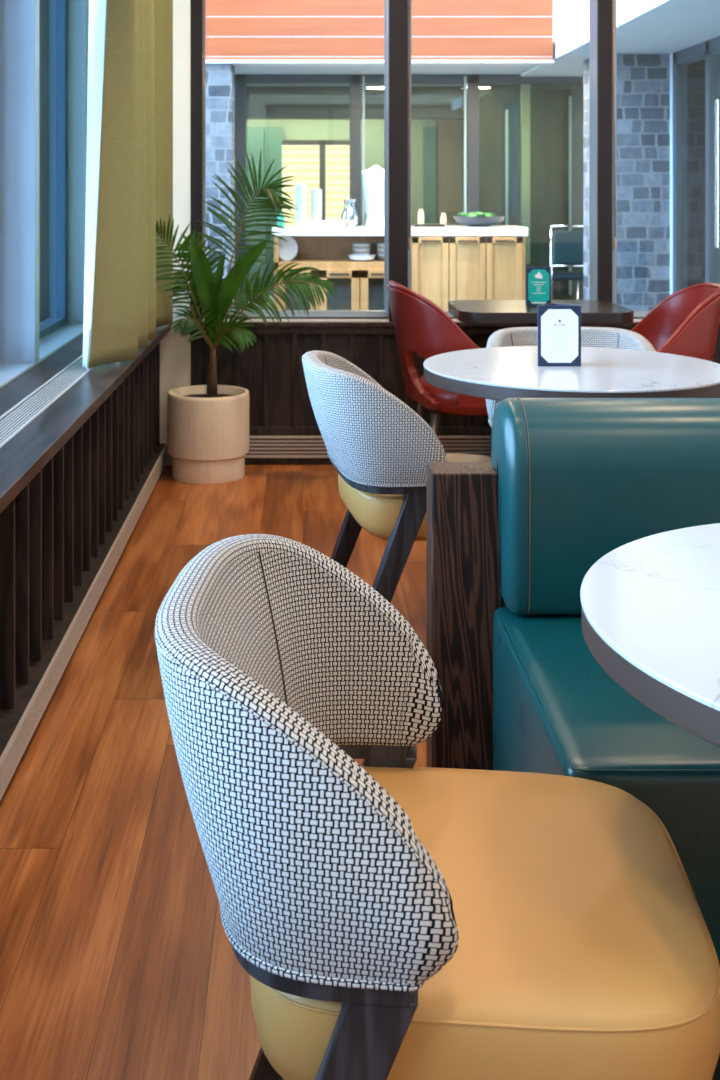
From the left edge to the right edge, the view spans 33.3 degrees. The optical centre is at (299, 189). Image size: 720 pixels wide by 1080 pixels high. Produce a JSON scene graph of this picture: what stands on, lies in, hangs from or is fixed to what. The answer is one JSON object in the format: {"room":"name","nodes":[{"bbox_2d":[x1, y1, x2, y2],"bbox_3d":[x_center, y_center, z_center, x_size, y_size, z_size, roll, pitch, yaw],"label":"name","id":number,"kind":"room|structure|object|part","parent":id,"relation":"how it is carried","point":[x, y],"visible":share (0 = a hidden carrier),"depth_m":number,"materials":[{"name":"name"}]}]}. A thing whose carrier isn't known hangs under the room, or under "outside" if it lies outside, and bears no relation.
{"room":"cafe","nodes":[
{"label":"cafe","id":0,"kind":"room"},
{"bbox_2d":[0,465,425,1079],"bbox_3d":[1.950,1.245,1.375,5.300,0.050,7.950,0,0,0],"label":"floor","id":1,"kind":"structure","parent":0,"point":[118,961],"depth_m":2.22,"materials":[{"name":"brown wood"}]},
{"bbox_2d":[156,150,335,484],"bbox_3d":[-0.253,0.526,5.095,0.812,1.387,0.395,0,0,0],"label":"potted palm","id":2,"kind":"object","parent":1,"relation":"on","point":[208,425],"visible":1,"depth_m":5.03,"materials":[{"name":"plant"}]},
{"bbox_2d":[167,385,248,484],"bbox_3d":[-0.390,1.040,5.120,0.349,0.361,0.349,0,0,0],"label":"pot","id":3,"kind":"object","parent":2,"relation":"attached to","point":[208,426],"depth_m":4.98,"materials":[{"name":"beige ceramic"}]},
{"bbox_2d":[302,350,491,602],"bbox_3d":[0.299,0.830,3.152,0.574,0.780,0.546,0,0,-8],"label":"tub chair","id":4,"kind":"object","parent":1,"relation":"on","point":[380,449],"visible":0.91,"depth_m":2.90,"materials":[{"name":"grey fabric"}]},
{"bbox_3d":[0.141,0.975,3.365,0.234,0.490,0.038,0,0,-8],"label":"leg","id":5,"kind":"part","parent":4,"relation":"part of","materials":[{"name":"grey wood"}]},
{"bbox_3d":[0.170,0.577,3.134,0.313,0.274,0.546,0,0,-8],"label":"backrest","id":6,"kind":"part","parent":4,"relation":"part of","materials":[{"name":"white fabric"}]},
{"bbox_3d":[0.189,0.724,3.136,0.186,0.021,0.508,0,0,-8],"label":"frame","id":7,"kind":"part","parent":4,"relation":"part of","materials":[{"name":"grey wood"}]},
{"bbox_3d":[0.205,0.975,2.903,0.234,0.490,0.038,0,0,-8],"label":"leg","id":8,"kind":"part","parent":4,"relation":"part of","materials":[{"name":"grey wood"}]},
{"bbox_3d":[0.350,0.797,3.159,0.470,0.126,0.472,0,0,-8],"label":"seat","id":9,"kind":"part","parent":4,"relation":"part of","materials":[{"name":"leather"}]},
{"bbox_2d":[386,281,487,434],"bbox_3d":[0.663,0.796,4.859,0.632,0.852,0.586,0,0,-4],"label":"armchair","id":10,"kind":"object","parent":1,"relation":"on","point":[422,327],"visible":0.55,"depth_m":4.66,"materials":[{"name":"leather"}]},
{"bbox_3d":[0.479,1.047,5.019,0.107,0.351,0.034,0,0,34],"label":"leg","id":11,"kind":"part","parent":10,"relation":"part of","materials":[{"name":"metal"}]},
{"bbox_3d":[0.503,1.047,4.675,0.107,0.351,0.034,0,0,-42],"label":"leg","id":12,"kind":"part","parent":10,"relation":"part of","materials":[{"name":"metal"}]},
{"bbox_3d":[0.722,0.822,4.863,0.505,0.127,0.470,0,0,-4],"label":"seat","id":13,"kind":"part","parent":10,"relation":"part of","materials":[{"name":"leather"}]},
{"bbox_2d":[155,534,719,1079],"bbox_3d":[0.140,0.830,1.327,0.574,0.780,0.546,0,0,5],"label":"tub chair","id":14,"kind":"object","parent":1,"relation":"on","point":[387,917],"visible":1,"depth_m":1.13,"materials":[{"name":"fabric"}]},
{"bbox_3d":[0.010,0.577,1.339,0.313,0.274,0.546,0,0,5],"label":"backrest","id":15,"kind":"part","parent":14,"relation":"part of","materials":[{"name":"white fabric"}]},
{"bbox_3d":[0.030,0.724,1.337,0.186,0.021,0.508,0,0,5],"label":"frame","id":16,"kind":"part","parent":14,"relation":"part of","materials":[{"name":"grey wood"}]},
{"bbox_3d":[0.035,0.975,1.571,0.234,0.490,0.038,0,0,5],"label":"leg","id":17,"kind":"part","parent":14,"relation":"part of","materials":[{"name":"grey wood"}]},
{"bbox_3d":[-0.009,0.975,1.107,0.234,0.490,0.038,0,0,5],"label":"leg","id":18,"kind":"part","parent":14,"relation":"part of","materials":[{"name":"grey wood"}]},
{"bbox_3d":[0.192,0.797,1.322,0.470,0.126,0.472,0,0,5],"label":"seat","id":19,"kind":"part","parent":14,"relation":"part of","materials":[{"name":"leather"}]},
{"bbox_2d":[448,300,633,326],"bbox_3d":[0.975,0.848,4.930,0.690,0.744,0.540,0,0,0],"label":"cafe table","id":20,"kind":"object","parent":1,"relation":"on","point":[467,311],"visible":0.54,"depth_m":4.71,"materials":[{"name":"laminate"}]},
{"bbox_2d":[526,266,550,306],"bbox_3d":[0.973,0.395,4.932,0.103,0.162,0.077,0,0,-2],"label":"menu stand","id":21,"kind":"object","parent":20,"relation":"on","point":[538,278],"visible":0.88,"depth_m":4.89,"materials":[{"name":"teal paper"}]},
{"bbox_2d":[486,327,655,429],"bbox_3d":[0.838,0.830,3.587,0.546,0.780,0.574,0,0,0],"label":"tub chair","id":22,"kind":"object","parent":1,"relation":"on","point":[603,337],"visible":0.17,"depth_m":3.80,"materials":[{"name":"white fabric"}]},
{"bbox_2d":[423,346,719,400],"bbox_3d":[0.742,0.848,3.250,0.812,0.745,0.812,0,0,20],"label":"round table","id":23,"kind":"object","parent":1,"relation":"on","point":[493,373],"visible":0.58,"depth_m":3.09,"materials":[{"name":"white stone"}]},
{"bbox_2d":[538,303,580,365],"bbox_3d":[0.699,0.393,3.267,0.116,0.164,0.077,0,0,0],"label":"menu stand","id":24,"kind":"object","parent":23,"relation":"on","point":[559,325],"visible":1,"depth_m":3.23,"materials":[{"name":"grey paper"}]},
{"bbox_2d":[426,397,719,1079],"bbox_3d":[1.371,0.801,1.934,2.258,0.839,0.734,0,0,0],"label":"bench","id":25,"kind":"object","parent":1,"relation":"on","point":[512,539],"visible":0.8,"depth_m":2.10,"materials":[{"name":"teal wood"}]},
{"bbox_2d":[490,398,719,614],"bbox_3d":[1.431,0.569,2.200,2.138,0.371,0.203,0,0,0],"label":"cushion","id":26,"kind":"object","parent":25,"relation":"on","point":[574,481],"depth_m":2.10,"materials":[{"name":"green leather"}]},
{"bbox_3d":[1.422,0.938,1.884,2.156,0.384,0.633,0,0,0],"label":"seat","id":27,"kind":"part","parent":25,"relation":"part of","materials":[{"name":"green leather"}]},
{"bbox_2d":[580,523,719,746],"bbox_3d":[0.727,0.848,1.328,0.812,0.745,0.812,0,0,0],"label":"round table","id":28,"kind":"object","parent":1,"relation":"on","point":[650,605],"visible":1,"depth_m":1.33,"materials":[{"name":"white stone"}]},
{"bbox_2d":[631,283,719,361],"bbox_3d":[1.347,0.796,4.739,0.632,0.852,0.586,0,0,4],"label":"armchair","id":29,"kind":"object","parent":1,"relation":"on","point":[686,322],"visible":0.3,"depth_m":4.62,"materials":[{"name":"leather"}]},
{"bbox_2d":[160,0,719,464],"bbox_3d":[1.775,-0.145,5.440,5.650,2.770,0.220,0,0,0],"label":"wall","id":30,"kind":"structure","parent":0,"point":[279,345],"depth_m":5.34,"materials":[{"name":"brown wood"}]},
{"bbox_2d":[244,436,329,457],"bbox_3d":[-0.058,1.137,5.318,0.376,0.093,0.016,0,0,0],"label":"air vent","id":31,"kind":"object","parent":30,"relation":"attached to","point":[287,446],"depth_m":5.31,"materials":[{"name":"metal"}]},
{"bbox_2d":[190,0,650,321],"bbox_3d":[2.056,-0.322,5.410,5.089,1.816,0.160,0,0,0],"label":"window","id":32,"kind":"structure","parent":30,"relation":"in","point":[602,254],"depth_m":5.33,"materials":[{"name":"brown metal"}]},
{"bbox_2d":[408,0,410,249],"bbox_3d":[0.496,-0.454,5.440,0.014,1.452,0.014,0,0,0],"label":"blind wand","id":33,"kind":"object","parent":32,"relation":"hanging from","point":[409,239],"visible":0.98,"depth_m":5.44,"materials":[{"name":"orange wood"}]},
{"bbox_3d":[0.496,-0.479,5.440,0.006,1.402,0.006,0,0,-22],"label":"rod","id":34,"kind":"part","parent":33,"relation":"part of","materials":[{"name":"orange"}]},
{"bbox_2d":[612,0,616,248],"bbox_3d":[1.424,-0.456,5.440,0.022,1.448,0.014,0,0,0],"label":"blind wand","id":35,"kind":"object","parent":32,"relation":"hanging from","point":[614,239],"visible":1,"depth_m":5.44,"materials":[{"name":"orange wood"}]},
{"bbox_2d":[203,319,641,321],"bbox_3d":[2.055,0.584,5.383,5.050,0.004,0.094,0,0,0],"label":"trim","id":36,"kind":"structure","parent":30,"relation":"attached to","point":[253,320],"depth_m":5.36,"materials":[{"name":"grey metal"}]},
{"bbox_2d":[188,327,719,464],"bbox_3d":[2.042,0.914,5.332,5.115,0.612,0.020,0,0,0],"label":"trim","id":37,"kind":"structure","parent":30,"relation":"attached to","point":[265,430],"depth_m":5.32,"materials":[{"name":"brown wood"}]},
{"bbox_2d":[193,322,719,326],"bbox_3d":[2.042,0.597,5.418,5.115,0.022,0.204,0,0,0],"label":"trim","id":38,"kind":"structure","parent":30,"relation":"attached to","point":[256,324],"depth_m":5.32,"materials":[{"name":"brown wood"}]},
{"bbox_2d":[437,436,490,456],"bbox_3d":[0.726,1.135,5.318,0.235,0.088,0.016,0,0,0],"label":"air vent","id":39,"kind":"object","parent":30,"relation":"attached to","point":[477,445],"depth_m":5.31,"materials":[{"name":"metal"}]},
{"bbox_3d":[1.775,-1.585,1.415,5.850,0.130,8.230,0,0,0],"label":"ceiling","id":40,"kind":"structure","parent":0,"visible":0},
{"bbox_2d":[82,0,172,369],"bbox_3d":[-0.646,-0.463,4.375,0.212,2.084,1.750,0,0,0],"label":"curtain","id":41,"kind":"object","parent":40,"relation":"hanging from","point":[129,166],"visible":0.98,"depth_m":4.17,"materials":[{"name":"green fabric"}]},
{"bbox_3d":[-0.858,0.945,1.355,0.405,0.650,7.910,0,0,0],"label":"wall","id":42,"kind":"structure","parent":0,"visible":0},
{"bbox_2d":[0,0,88,387],"bbox_3d":[-0.994,-0.354,1.350,0.212,1.912,7.900,0,0,0],"label":"window","id":43,"kind":"structure","parent":42,"relation":"in","point":[44,44],"depth_m":4.79,"materials":[{"name":"blue metal"}]},
{"bbox_3d":[-1.036,-0.345,4.647,0.010,1.810,1.115,0,0,0],"label":"pane","id":44,"kind":"part","parent":43,"relation":"part of","materials":[{"name":"clear glass"}]},
{"bbox_3d":[-1.028,-0.345,1.343,0.035,1.850,7.763,0,0,0],"label":"frame","id":45,"kind":"part","parent":43,"relation":"part of","materials":[{"name":"metal"}]},
{"bbox_2d":[0,342,159,708],"bbox_3d":[-0.637,0.872,1.457,0.040,0.504,7.652,0,0,0],"label":"wall paneling","id":46,"kind":"structure","parent":42,"relation":"attached to","point":[51,531],"depth_m":3.26,"materials":[{"name":"brown wood"}]},
{"bbox_2d":[0,444,164,756],"bbox_3d":[-0.625,1.143,1.350,0.065,0.045,7.900,0,0,0],"label":"trim","id":47,"kind":"structure","parent":42,"relation":"attached to","point":[9,718],"depth_m":3.09,"materials":[{"name":"wood"}]},
{"bbox_2d":[0,444,167,799],"bbox_3d":[-0.592,1.155,1.350,0.016,0.070,7.900,0,0,0],"label":"baseboard","id":48,"kind":"structure","parent":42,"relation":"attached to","point":[10,758],"depth_m":3.03,"materials":[{"name":"wood"}]},
{"bbox_2d":[0,324,170,513],"bbox_3d":[-0.736,0.606,1.363,0.328,0.036,7.925,0,0,0],"label":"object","id":49,"kind":"structure","parent":42,"relation":"attached to","point":[23,456],"depth_m":3.26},
{"bbox_2d":[0,354,93,447],"bbox_3d":[-0.730,0.600,1.350,0.092,0.028,7.900,0,0,0],"label":"grille","id":50,"kind":"object","parent":49,"relation":"in","point":[19,416],"visible":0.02,"depth_m":3.35,"materials":[{"name":"metal"}]},
{"label":"outside","id":51,"kind":"structure","parent":0,"visible":0},
{"bbox_3d":[0.000,1.290,13.775,18.000,0.100,16.450,0,0,0],"label":"courtyard","id":52,"kind":"object","parent":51,"visible":0},
{"bbox_2d":[206,0,719,309],"bbox_3d":[1.500,-0.870,10.200,10.000,4.220,8.000,0,0,0],"label":"building","id":53,"kind":"structure","parent":52,"relation":"on","point":[500,109],"depth_m":9.80,"materials":[{"name":"green glass"}]},
{"bbox_3d":[-0.521,0.245,13.940,0.208,1.950,0.120,0,0,0],"label":"hall panel","id":54,"kind":"part","parent":53,"relation":"part of","materials":[{"name":"green paint"}]},
{"bbox_3d":[-0.307,0.245,13.940,0.197,1.950,0.120,0,0,0],"label":"hall panel","id":55,"kind":"part","parent":53,"relation":"part of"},
{"bbox_2d":[282,145,318,224],"bbox_3d":[-0.006,0.099,13.945,0.475,1.241,0.030,0,0,0],"label":"blind","id":56,"kind":"object","parent":53,"relation":"hanging from","point":[302,161],"depth_m":13.93,"materials":[{"name":"yellow"}]},
{"bbox_2d":[272,225,383,309],"bbox_3d":[0.343,0.775,10.828,1.183,0.891,0.645,0,0,0],"label":"base cabinet","id":57,"kind":"object","parent":53,"relation":"on","point":[357,285],"visible":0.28,"depth_m":10.55,"materials":[{"name":"brown wood"}]},
{"bbox_2d":[279,236,297,260],"bbox_3d":[-0.117,0.522,10.744,0.190,0.226,0.042,0,0,0],"label":"plate","id":58,"kind":"object","parent":57,"relation":"in","point":[287,250],"visible":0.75,"depth_m":10.74,"materials":[{"name":"white ceramic"}]},
{"bbox_3d":[-0.021,0.925,10.539,0.356,0.470,0.022,0,0,0],"label":"door","id":59,"kind":"part","parent":57,"relation":"part of","materials":[{"name":"brown wood"}]},
{"bbox_2d":[272,225,383,235],"bbox_3d":[0.343,0.367,10.840,1.183,0.075,0.620,0,0,0],"label":"countertop","id":60,"kind":"structure","parent":57,"relation":"on","point":[359,230],"depth_m":10.53,"materials":[{"name":"white stone"}]},
{"bbox_2d":[278,210,283,226],"bbox_3d":[-0.169,0.254,10.690,0.060,0.150,0.060,0,0,0],"label":"soap bottle","id":61,"kind":"object","parent":60,"relation":"on","point":[281,224],"visible":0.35,"depth_m":10.66,"materials":[{"name":"green plastic"}]},
{"bbox_2d":[295,214,306,226],"bbox_3d":[0.009,0.274,10.790,0.106,0.111,0.106,0,0,0],"label":"paper cup","id":62,"kind":"object","parent":60,"relation":"on","point":[302,217],"visible":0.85,"depth_m":10.75,"materials":[{"name":"white paper"}]},
{"bbox_3d":[0.009,0.251,10.790,0.106,0.111,0.106,0,0,0],"label":"paper cup","id":63,"kind":"object","parent":62,"relation":"on","visible":0},
{"bbox_2d":[295,209,306,211],"bbox_3d":[0.009,0.229,10.790,0.106,0.111,0.106,0,0,0],"label":"paper cup","id":64,"kind":"object","parent":63,"relation":"on","point":[298,210],"visible":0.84,"depth_m":10.74,"materials":[{"name":"white paper"}]},
{"bbox_2d":[311,214,321,220],"bbox_3d":[0.148,0.274,10.790,0.106,0.111,0.106,0,0,0],"label":"paper cup","id":65,"kind":"object","parent":60,"relation":"on","point":[315,217],"visible":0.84,"depth_m":10.75,"materials":[{"name":"white paper"}]},
{"bbox_3d":[0.148,0.251,10.790,0.106,0.111,0.106,0,0,0],"label":"paper cup","id":66,"kind":"object","parent":65,"relation":"on","visible":0},
{"bbox_2d":[311,209,321,211],"bbox_3d":[0.148,0.229,10.790,0.106,0.111,0.106,0,0,0],"label":"paper cup","id":67,"kind":"object","parent":66,"relation":"on","point":[312,210],"visible":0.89,"depth_m":10.75,"materials":[{"name":"white paper"}]},
{"bbox_2d":[299,220,344,226],"bbox_3d":[0.195,0.299,10.648,0.400,0.060,0.125,0,0,0],"label":"tray","id":68,"kind":"object","parent":60,"relation":"on","point":[301,223],"visible":0.98,"depth_m":10.58,"materials":[{"name":"white plastic"}]},
{"bbox_2d":[341,199,358,226],"bbox_3d":[0.450,0.207,10.790,0.164,0.245,0.164,0,0,0],"label":"pitcher","id":69,"kind":"object","parent":60,"relation":"on","point":[350,215],"visible":0.98,"depth_m":10.74,"materials":[{"name":"white ceramic"}]},
{"bbox_2d":[362,165,383,226],"bbox_3d":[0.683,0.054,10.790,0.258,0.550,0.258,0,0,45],"label":"dispenser","id":70,"kind":"object","parent":60,"relation":"on","point":[372,178],"visible":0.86,"depth_m":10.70,"materials":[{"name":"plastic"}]},
{"bbox_3d":[0.683,-0.181,10.790,0.260,0.080,0.260,0,0,0],"label":"lid","id":71,"kind":"part","parent":70,"relation":"part of","materials":[{"name":"white plastic"}]},
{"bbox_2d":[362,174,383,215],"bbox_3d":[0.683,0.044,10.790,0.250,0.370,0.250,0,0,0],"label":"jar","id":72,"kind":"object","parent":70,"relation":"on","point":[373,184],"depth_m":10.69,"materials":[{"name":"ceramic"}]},
{"bbox_3d":[0.343,0.925,10.539,0.356,0.470,0.022,0,0,0],"label":"door","id":73,"kind":"part","parent":57,"relation":"part of","materials":[{"name":"brown wood"}]},
{"bbox_3d":[0.343,0.738,10.518,0.170,0.014,0.025,0,0,0],"label":"handle","id":74,"kind":"part","parent":57,"relation":"part of","materials":[{"name":"metal"}]},
{"bbox_2d":[349,254,374,261],"bbox_3d":[0.551,0.606,10.670,0.240,0.055,0.240,0,0,0],"label":"bowl","id":75,"kind":"object","parent":57,"relation":"on","point":[353,257],"visible":1,"depth_m":10.59,"materials":[{"name":"white ceramic"}]},
{"bbox_3d":[0.707,0.925,10.539,0.356,0.470,0.022,0,0,0],"label":"door","id":76,"kind":"part","parent":57,"relation":"part of","materials":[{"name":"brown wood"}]},
{"bbox_3d":[0.554,0.613,10.810,0.170,0.040,0.170,0,0,0],"label":"bowl","id":77,"kind":"object","parent":57,"relation":"on","visible":0},
{"bbox_2d":[352,253,370,255],"bbox_3d":[0.554,0.591,10.810,0.170,0.040,0.170,0,0,0],"label":"bowl","id":78,"kind":"object","parent":77,"relation":"on","point":[352,253],"visible":0.53,"depth_m":10.74,"materials":[{"name":"white ceramic"}]},
{"bbox_2d":[352,251,370,253],"bbox_3d":[0.554,0.569,10.810,0.170,0.040,0.170,0,0,0],"label":"bowl","id":79,"kind":"object","parent":78,"relation":"on","point":[354,252],"visible":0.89,"depth_m":10.74,"materials":[{"name":"beige ceramic"}]},
{"bbox_2d":[352,248,370,250],"bbox_3d":[0.554,0.547,10.810,0.170,0.040,0.170,0,0,0],"label":"bowl","id":80,"kind":"object","parent":79,"relation":"on","point":[352,248],"visible":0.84,"depth_m":10.74,"materials":[{"name":"white ceramic"}]},
{"bbox_2d":[352,246,370,248],"bbox_3d":[0.554,0.525,10.810,0.170,0.040,0.170,0,0,0],"label":"bowl","id":81,"kind":"object","parent":80,"relation":"on","point":[354,247],"visible":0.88,"depth_m":10.74,"materials":[{"name":"beige ceramic"}]},
{"bbox_2d":[352,243,370,245],"bbox_3d":[0.554,0.503,10.810,0.170,0.040,0.170,0,0,0],"label":"bowl","id":82,"kind":"object","parent":81,"relation":"on","point":[353,244],"visible":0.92,"depth_m":10.76,"materials":[{"name":"white ceramic"}]},
{"bbox_2d":[325,145,349,220],"bbox_3d":[0.449,0.099,13.945,0.318,1.241,0.030,0,0,0],"label":"blind","id":83,"kind":"object","parent":53,"relation":"hanging from","point":[337,157],"depth_m":13.93,"materials":[{"name":"yellow"}]},
{"bbox_3d":[0.599,0.075,11.293,0.022,2.290,0.015,0,0,0],"label":"edge trim","id":84,"kind":"part","parent":53,"relation":"part of","materials":[{"name":"silver metal"}]},
{"bbox_3d":[1.153,0.075,11.350,3.569,2.330,0.100,0,0,0],"label":"facade frame","id":85,"kind":"part","parent":53,"relation":"part of","materials":[{"name":"metal"}]},
{"bbox_3d":[1.506,0.245,13.940,0.139,1.950,0.120,0,0,0],"label":"hall panel","id":86,"kind":"part","parent":53,"relation":"part of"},
{"bbox_3d":[1.732,0.170,13.950,0.290,2.100,0.100,0,0,0],"label":"hall panel","id":87,"kind":"part","parent":53,"relation":"part of","materials":[{"name":"paint"}]},
{"bbox_3d":[1.923,0.245,13.940,0.093,1.950,0.120,0,0,0],"label":"hall panel","id":88,"kind":"part","parent":53,"relation":"part of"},
{"bbox_3d":[1.555,0.075,11.293,0.022,2.290,0.015,0,0,0],"label":"edge trim","id":89,"kind":"part","parent":53,"relation":"part of","materials":[{"name":"silver metal"}]},
{"bbox_2d":[411,225,527,309],"bbox_3d":[1.470,0.775,10.828,1.064,0.891,0.645,0,0,0],"label":"base cabinet","id":90,"kind":"object","parent":53,"relation":"on","point":[449,262],"visible":0.55,"depth_m":10.54,"materials":[{"name":"brown wood"}]},
{"bbox_3d":[1.146,0.786,10.539,0.317,0.748,0.022,0,0,0],"label":"door","id":91,"kind":"part","parent":90,"relation":"part of","materials":[{"name":"brown wood"}]},
{"bbox_3d":[1.146,0.447,10.518,0.170,0.014,0.025,0,0,0],"label":"handle","id":92,"kind":"part","parent":90,"relation":"part of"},
{"bbox_3d":[1.470,0.786,10.539,0.317,0.748,0.022,0,0,0],"label":"door","id":93,"kind":"part","parent":90,"relation":"part of","materials":[{"name":"brown wood"}]},
{"bbox_3d":[1.470,0.447,10.518,0.170,0.014,0.025,0,0,0],"label":"handle","id":94,"kind":"part","parent":90,"relation":"part of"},
{"bbox_2d":[411,225,527,235],"bbox_3d":[1.470,0.367,10.840,1.064,0.075,0.620,0,0,0],"label":"countertop","id":95,"kind":"structure","parent":90,"relation":"on","point":[449,230],"depth_m":10.53,"materials":[{"name":"white stone"}]},
{"bbox_2d":[418,209,423,223],"bbox_3d":[1.106,0.252,10.970,0.060,0.155,0.060,0,0,0],"label":"bottle","id":96,"kind":"object","parent":95,"relation":"on","point":[420,213],"visible":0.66,"depth_m":10.94,"materials":[{"name":"white plastic"}]},
{"bbox_2d":[412,224,445,226],"bbox_3d":[1.151,0.316,10.710,0.280,0.026,0.200,0,0,0],"label":"serving tray","id":97,"kind":"object","parent":95,"relation":"on","point":[415,225],"visible":1,"depth_m":10.62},
{"bbox_2d":[440,213,446,225],"bbox_3d":[1.312,0.269,10.970,0.060,0.120,0.060,0,0,0],"label":"bottle","id":98,"kind":"object","parent":95,"relation":"on","point":[443,219],"visible":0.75,"depth_m":10.95,"materials":[{"name":"white ceramic"}]},
{"bbox_2d":[453,216,504,226],"bbox_3d":[1.607,0.282,10.770,0.470,0.095,0.470,0,0,0],"label":"serving bowl","id":99,"kind":"object","parent":95,"relation":"on","point":[468,221],"visible":0.89,"depth_m":10.61,"materials":[{"name":"ceramic"}]},
{"bbox_2d":[458,212,494,216],"bbox_3d":[1.588,0.235,10.763,0.332,0.079,0.378,0,0,0],"label":"salad","id":100,"kind":"object","parent":99,"relation":"in","point":[464,214],"visible":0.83,"depth_m":10.64,"materials":[{"name":"green food"}]},
{"bbox_3d":[1.795,0.786,10.539,0.317,0.748,0.022,0,0,0],"label":"door","id":101,"kind":"part","parent":90,"relation":"part of","materials":[{"name":"brown wood"}]},
{"bbox_3d":[1.795,0.447,10.518,0.170,0.014,0.025,0,0,0],"label":"handle","id":102,"kind":"part","parent":90,"relation":"part of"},
{"bbox_3d":[2.057,-0.307,11.690,0.156,1.102,0.020,0,0,0],"label":"dark door","id":103,"kind":"part","parent":53,"relation":"part of","materials":[{"name":"green glass"}]},
{"bbox_3d":[2.191,-0.157,11.670,0.083,1.754,0.060,0,0,0],"label":"door post","id":104,"kind":"part","parent":53,"relation":"part of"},
{"bbox_2d":[550,225,582,299],"bbox_3d":[2.374,0.764,10.771,0.332,0.911,0.380,0,0,0],"label":"chair","id":105,"kind":"object","parent":53,"relation":"on","point":[567,245],"visible":0.57,"depth_m":10.59,"materials":[{"name":"teal plastic"}]},
{"bbox_3d":[2.374,0.770,10.780,0.300,0.060,0.340,0,0,0],"label":"seat","id":106,"kind":"part","parent":105,"relation":"part of","materials":[{"name":"teal plastic"}]},
{"bbox_3d":[2.374,0.510,10.610,0.280,0.300,0.040,0,0,0],"label":"backrest","id":107,"kind":"part","parent":105,"relation":"part of","materials":[{"name":"teal plastic"}]},
{"bbox_3d":[2.907,0.085,9.389,0.014,2.310,0.027,0,0,0],"label":"edge trim","id":108,"kind":"part","parent":53,"relation":"part of","materials":[{"name":"grey metal"}]},
{"bbox_3d":[2.953,0.085,7.800,0.075,2.310,3.200,0,0,0],"label":"door frame","id":109,"kind":"part","parent":53,"relation":"part of","materials":[{"name":"metal"}]},
{"bbox_3d":[2.951,0.065,7.800,0.012,2.110,3.200,0,0,0],"label":"door glass","id":110,"kind":"part","parent":53,"relation":"part of","materials":[{"name":"grey"}]},
{"bbox_3d":[2.900,-0.115,8.350,0.022,1.030,0.022,0,0,-23],"label":"door handle","id":111,"kind":"part","parent":53,"relation":"part of","materials":[{"name":"silver metal"}]},
{"bbox_3d":[0.009,0.206,10.790,0.106,0.111,0.106,0,0,0],"label":"paper cup","id":112,"kind":"object","parent":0,"visible":0},
{"bbox_2d":[295,204,306,206],"bbox_3d":[0.009,0.184,10.790,0.106,0.111,0.106,0,0,0],"label":"paper cup","id":113,"kind":"object","parent":112,"relation":"on","point":[297,205],"visible":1,"depth_m":10.75,"materials":[{"name":"white paper"}]},
{"bbox_3d":[0.009,0.161,10.790,0.106,0.111,0.106,0,0,0],"label":"paper cup","id":114,"kind":"object","parent":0,"visible":0},
{"bbox_2d":[295,199,306,201],"bbox_3d":[0.009,0.139,10.790,0.106,0.111,0.106,0,0,0],"label":"paper cup","id":115,"kind":"object","parent":114,"relation":"on","point":[297,200],"visible":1,"depth_m":10.75,"materials":[{"name":"white paper"}]},
{"bbox_3d":[0.009,0.116,10.790,0.106,0.111,0.106,0,0,0],"label":"paper cup","id":116,"kind":"object","parent":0,"visible":0},
{"bbox_2d":[295,194,306,196],"bbox_3d":[0.009,0.094,10.790,0.106,0.111,0.106,0,0,0],"label":"paper cup","id":117,"kind":"object","parent":116,"relation":"on","point":[297,195],"visible":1,"depth_m":10.75,"materials":[{"name":"white paper"}]},
{"bbox_3d":[0.009,0.071,10.790,0.106,0.111,0.106,0,0,0],"label":"paper cup","id":118,"kind":"object","parent":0,"visible":0},
{"bbox_2d":[295,189,306,191],"bbox_3d":[0.009,0.049,10.790,0.106,0.111,0.106,0,0,0],"label":"paper cup","id":119,"kind":"object","parent":118,"relation":"on","point":[297,190],"visible":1,"depth_m":10.75,"materials":[{"name":"white paper"}]},
{"bbox_3d":[0.009,0.026,10.790,0.106,0.111,0.106,0,0,0],"label":"paper cup","id":120,"kind":"object","parent":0,"visible":0},
{"bbox_2d":[295,184,306,186],"bbox_3d":[0.009,0.004,10.790,0.106,0.111,0.106,0,0,0],"label":"paper cup","id":121,"kind":"object","parent":120,"relation":"on","point":[297,185],"visible":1,"depth_m":10.75,"materials":[{"name":"white paper"}]},
{"bbox_3d":[0.148,0.206,10.790,0.106,0.111,0.106,0,0,0],"label":"paper cup","id":122,"kind":"object","parent":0,"visible":0},
{"bbox_2d":[311,204,321,206],"bbox_3d":[0.148,0.184,10.790,0.106,0.111,0.106,0,0,0],"label":"paper cup","id":123,"kind":"object","parent":122,"relation":"on","point":[312,205],"visible":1,"depth_m":10.75,"materials":[{"name":"white paper"}]},
{"bbox_3d":[0.148,0.161,10.790,0.106,0.111,0.106,0,0,0],"label":"paper cup","id":124,"kind":"object","parent":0,"visible":0},
{"bbox_2d":[311,199,321,201],"bbox_3d":[0.148,0.139,10.790,0.106,0.111,0.106,0,0,0],"label":"paper cup","id":125,"kind":"object","parent":124,"relation":"on","point":[312,200],"visible":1,"depth_m":10.75,"materials":[{"name":"white paper"}]},
{"bbox_3d":[0.148,0.116,10.790,0.106,0.111,0.106,0,0,0],"label":"paper cup","id":126,"kind":"object","parent":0,"visible":0},
{"bbox_2d":[311,194,321,196],"bbox_3d":[0.148,0.094,10.790,0.106,0.111,0.106,0,0,0],"label":"paper cup","id":127,"kind":"object","parent":126,"relation":"on","point":[312,195],"visible":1,"depth_m":10.74,"materials":[{"name":"white paper"}]},
{"bbox_3d":[0.148,0.071,10.790,0.106,0.111,0.106,0,0,0],"label":"paper cup","id":128,"kind":"object","parent":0,"visible":0},
{"bbox_2d":[311,189,321,191],"bbox_3d":[0.148,0.049,10.790,0.106,0.111,0.106,0,0,0],"label":"paper cup","id":129,"kind":"object","parent":128,"relation":"on","point":[312,190],"visible":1,"depth_m":10.74,"materials":[{"name":"white paper"}]}
]}

